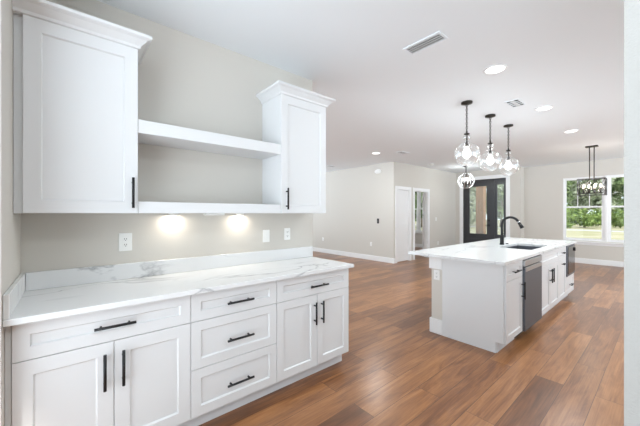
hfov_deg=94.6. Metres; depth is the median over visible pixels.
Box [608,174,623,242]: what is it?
window
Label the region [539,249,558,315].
base cabinet
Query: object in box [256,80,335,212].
upper cabinet
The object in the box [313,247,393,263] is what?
baseboard
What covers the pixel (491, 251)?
countertop
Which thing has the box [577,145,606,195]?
rectangular chandelier
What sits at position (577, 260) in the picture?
baseboard
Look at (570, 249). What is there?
microwave
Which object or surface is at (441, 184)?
wall
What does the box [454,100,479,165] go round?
pendant light
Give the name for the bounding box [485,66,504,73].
diffuser
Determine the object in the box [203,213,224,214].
light
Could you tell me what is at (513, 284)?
base cabinet
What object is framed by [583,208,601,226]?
shrub
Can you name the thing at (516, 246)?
sink
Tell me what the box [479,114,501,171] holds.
pendant light
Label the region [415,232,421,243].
wall
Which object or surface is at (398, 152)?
ceiling vent
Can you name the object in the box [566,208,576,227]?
shrub
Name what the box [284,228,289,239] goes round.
wall outlet
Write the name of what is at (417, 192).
trim
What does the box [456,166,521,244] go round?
wall
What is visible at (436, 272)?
wall outlet
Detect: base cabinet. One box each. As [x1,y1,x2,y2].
[5,295,190,425]
[187,280,276,425]
[271,268,348,392]
[496,260,525,352]
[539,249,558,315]
[552,246,566,307]
[560,273,573,300]
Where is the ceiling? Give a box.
[97,0,623,172]
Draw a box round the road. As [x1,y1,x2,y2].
[415,224,623,231]
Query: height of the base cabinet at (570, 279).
0.884 m
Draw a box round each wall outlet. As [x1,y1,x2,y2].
[119,233,131,250]
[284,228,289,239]
[434,270,439,279]
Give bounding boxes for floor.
[199,247,623,425]
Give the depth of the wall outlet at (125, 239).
2.06 m
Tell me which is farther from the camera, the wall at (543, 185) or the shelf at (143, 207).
the wall at (543, 185)
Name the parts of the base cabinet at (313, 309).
door, drawer, handle, handle, handle, door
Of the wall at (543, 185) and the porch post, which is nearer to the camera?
the wall at (543, 185)
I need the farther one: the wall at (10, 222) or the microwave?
the microwave
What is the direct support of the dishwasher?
on the floor
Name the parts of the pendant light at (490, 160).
bulb, lamp shade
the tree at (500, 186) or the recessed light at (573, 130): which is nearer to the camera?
the recessed light at (573, 130)
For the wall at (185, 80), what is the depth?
2.32 m
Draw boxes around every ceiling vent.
[394,151,408,153]
[403,31,448,55]
[504,98,525,107]
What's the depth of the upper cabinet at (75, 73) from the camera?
1.64 m
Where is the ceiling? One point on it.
(566, 55)
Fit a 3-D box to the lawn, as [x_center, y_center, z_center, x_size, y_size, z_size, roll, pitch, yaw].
[6.525,1.692,28.482,24.200,0.200,85.000,0,0,-40]
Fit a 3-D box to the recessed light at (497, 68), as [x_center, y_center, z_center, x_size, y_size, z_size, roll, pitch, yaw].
[1.720,-1.413,2.901,0.208,0.010,0.208,0,0,-40]
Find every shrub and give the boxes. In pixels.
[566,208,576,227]
[571,208,590,226]
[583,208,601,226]
[611,209,623,227]
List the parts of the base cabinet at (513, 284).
drawer, door, handle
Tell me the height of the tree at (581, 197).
10.018 m
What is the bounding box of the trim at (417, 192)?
[417,192,418,231]
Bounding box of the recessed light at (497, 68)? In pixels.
[483,64,507,74]
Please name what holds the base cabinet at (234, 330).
on the floor
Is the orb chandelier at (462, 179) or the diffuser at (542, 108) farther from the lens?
the orb chandelier at (462, 179)
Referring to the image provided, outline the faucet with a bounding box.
[500,216,523,244]
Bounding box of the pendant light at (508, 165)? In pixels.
[498,124,519,175]
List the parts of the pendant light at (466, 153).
lamp shade, chain, bulb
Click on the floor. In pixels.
(567, 369)
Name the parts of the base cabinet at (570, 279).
drawer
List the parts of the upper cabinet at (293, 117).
handle, crown molding, door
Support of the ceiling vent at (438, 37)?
in the ceiling
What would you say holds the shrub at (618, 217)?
on the verge
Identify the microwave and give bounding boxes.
[566,243,575,276]
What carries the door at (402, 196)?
in the wall at (441, 184)
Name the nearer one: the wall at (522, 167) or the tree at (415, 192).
the wall at (522, 167)
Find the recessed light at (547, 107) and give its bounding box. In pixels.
[535,105,553,110]
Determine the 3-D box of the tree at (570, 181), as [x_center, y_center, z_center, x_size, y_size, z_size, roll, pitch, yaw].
[46.409,-4.003,54.006,4.415,11.201,4.648,0,0,-40]
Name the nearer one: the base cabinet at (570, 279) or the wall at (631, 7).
the wall at (631, 7)
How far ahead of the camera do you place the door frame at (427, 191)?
9.22 m
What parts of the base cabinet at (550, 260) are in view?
door, false drawer, door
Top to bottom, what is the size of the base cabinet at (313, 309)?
0.884 m
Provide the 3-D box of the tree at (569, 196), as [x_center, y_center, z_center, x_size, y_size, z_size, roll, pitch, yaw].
[34.162,-2.985,41.240,3.948,9.174,3.681,0,0,-16]
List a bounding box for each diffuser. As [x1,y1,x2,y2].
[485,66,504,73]
[537,106,551,110]
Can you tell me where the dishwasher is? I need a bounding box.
[514,254,541,337]
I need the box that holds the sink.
[507,245,540,249]
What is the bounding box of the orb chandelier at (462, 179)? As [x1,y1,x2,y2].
[457,166,474,188]
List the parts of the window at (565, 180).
sash, sash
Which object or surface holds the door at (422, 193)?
attached to the door frame at (427, 191)
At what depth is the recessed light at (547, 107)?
3.97 m
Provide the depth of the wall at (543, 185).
8.58 m
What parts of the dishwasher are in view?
door, control panel, handle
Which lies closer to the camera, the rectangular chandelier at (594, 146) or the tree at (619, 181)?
the rectangular chandelier at (594, 146)
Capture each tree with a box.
[415,192,421,220]
[470,187,475,224]
[486,184,503,226]
[567,180,577,209]
[567,180,578,205]
[569,180,591,213]
[578,178,617,224]
[611,177,623,212]
[611,185,623,220]
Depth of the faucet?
4.30 m
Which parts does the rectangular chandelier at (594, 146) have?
rod, frame, rod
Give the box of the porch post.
[476,186,485,233]
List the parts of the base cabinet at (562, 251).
drawer, door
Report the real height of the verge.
0.220 m
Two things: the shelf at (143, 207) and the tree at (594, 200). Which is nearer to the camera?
the shelf at (143, 207)
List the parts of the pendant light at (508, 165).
bulb, lamp shade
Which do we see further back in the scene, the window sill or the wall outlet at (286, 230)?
the window sill
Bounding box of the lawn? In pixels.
[415,225,623,239]
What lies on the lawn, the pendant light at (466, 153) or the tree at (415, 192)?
the tree at (415, 192)
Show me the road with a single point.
(415, 224)
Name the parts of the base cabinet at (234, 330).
drawer, drawer, drawer, handle, handle, handle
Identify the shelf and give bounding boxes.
[138,119,280,158]
[138,201,280,212]
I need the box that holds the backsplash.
[26,246,312,290]
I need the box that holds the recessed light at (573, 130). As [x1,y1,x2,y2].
[563,129,578,132]
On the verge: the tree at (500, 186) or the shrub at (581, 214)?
the shrub at (581, 214)
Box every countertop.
[3,246,353,326]
[408,237,575,265]
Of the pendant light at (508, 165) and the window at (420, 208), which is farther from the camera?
the window at (420, 208)
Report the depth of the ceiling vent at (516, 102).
3.79 m
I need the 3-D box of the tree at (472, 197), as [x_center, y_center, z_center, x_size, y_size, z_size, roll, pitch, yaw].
[16.560,-1.490,33.223,3.572,6.182,3.484,0,0,-40]
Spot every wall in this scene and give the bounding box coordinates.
[0,0,20,425]
[21,0,312,272]
[313,162,395,257]
[396,162,455,259]
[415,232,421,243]
[429,257,441,334]
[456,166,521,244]
[522,167,523,237]
[524,158,623,261]
[624,0,639,425]
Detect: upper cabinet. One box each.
[12,0,151,212]
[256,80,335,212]
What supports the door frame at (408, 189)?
in the wall at (441, 184)
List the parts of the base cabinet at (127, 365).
door, drawer, handle, handle, handle, door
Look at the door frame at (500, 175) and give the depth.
9.42 m
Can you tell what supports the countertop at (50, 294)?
on the base cabinet at (313, 309)
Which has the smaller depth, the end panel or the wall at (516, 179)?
the end panel
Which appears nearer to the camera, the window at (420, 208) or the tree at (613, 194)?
the window at (420, 208)
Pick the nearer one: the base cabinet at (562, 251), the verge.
the base cabinet at (562, 251)
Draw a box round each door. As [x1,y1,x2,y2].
[397,190,407,261]
[422,193,423,249]
[463,178,505,242]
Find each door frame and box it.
[395,186,410,262]
[413,188,429,259]
[460,174,509,243]
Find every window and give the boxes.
[419,192,421,231]
[563,175,607,241]
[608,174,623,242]
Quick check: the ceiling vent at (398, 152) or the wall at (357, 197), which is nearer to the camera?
the ceiling vent at (398, 152)
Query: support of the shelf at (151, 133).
attached to the wall at (185, 80)
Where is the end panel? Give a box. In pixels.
[442,258,503,352]
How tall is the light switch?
0.116 m
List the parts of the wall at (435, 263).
cap trim, baseboard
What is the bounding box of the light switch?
[263,230,269,241]
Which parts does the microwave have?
door, control panel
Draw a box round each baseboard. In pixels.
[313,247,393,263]
[575,258,623,266]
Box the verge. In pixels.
[415,220,623,230]
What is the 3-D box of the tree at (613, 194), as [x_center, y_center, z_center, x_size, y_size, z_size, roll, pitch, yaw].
[46.490,-3.526,46.919,4.415,10.249,4.498,0,0,-40]
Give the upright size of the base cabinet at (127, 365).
0.884 m
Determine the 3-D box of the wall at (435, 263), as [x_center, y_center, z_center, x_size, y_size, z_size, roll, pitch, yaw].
[2.536,0.930,4.406,3.200,0.884,0.157,0,0,-40]
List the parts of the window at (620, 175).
sash, sash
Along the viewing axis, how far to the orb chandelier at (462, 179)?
8.82 m
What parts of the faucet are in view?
spout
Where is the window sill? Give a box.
[575,241,623,246]
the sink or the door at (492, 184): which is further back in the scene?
the door at (492, 184)
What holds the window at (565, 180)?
attached to the wall at (543, 185)

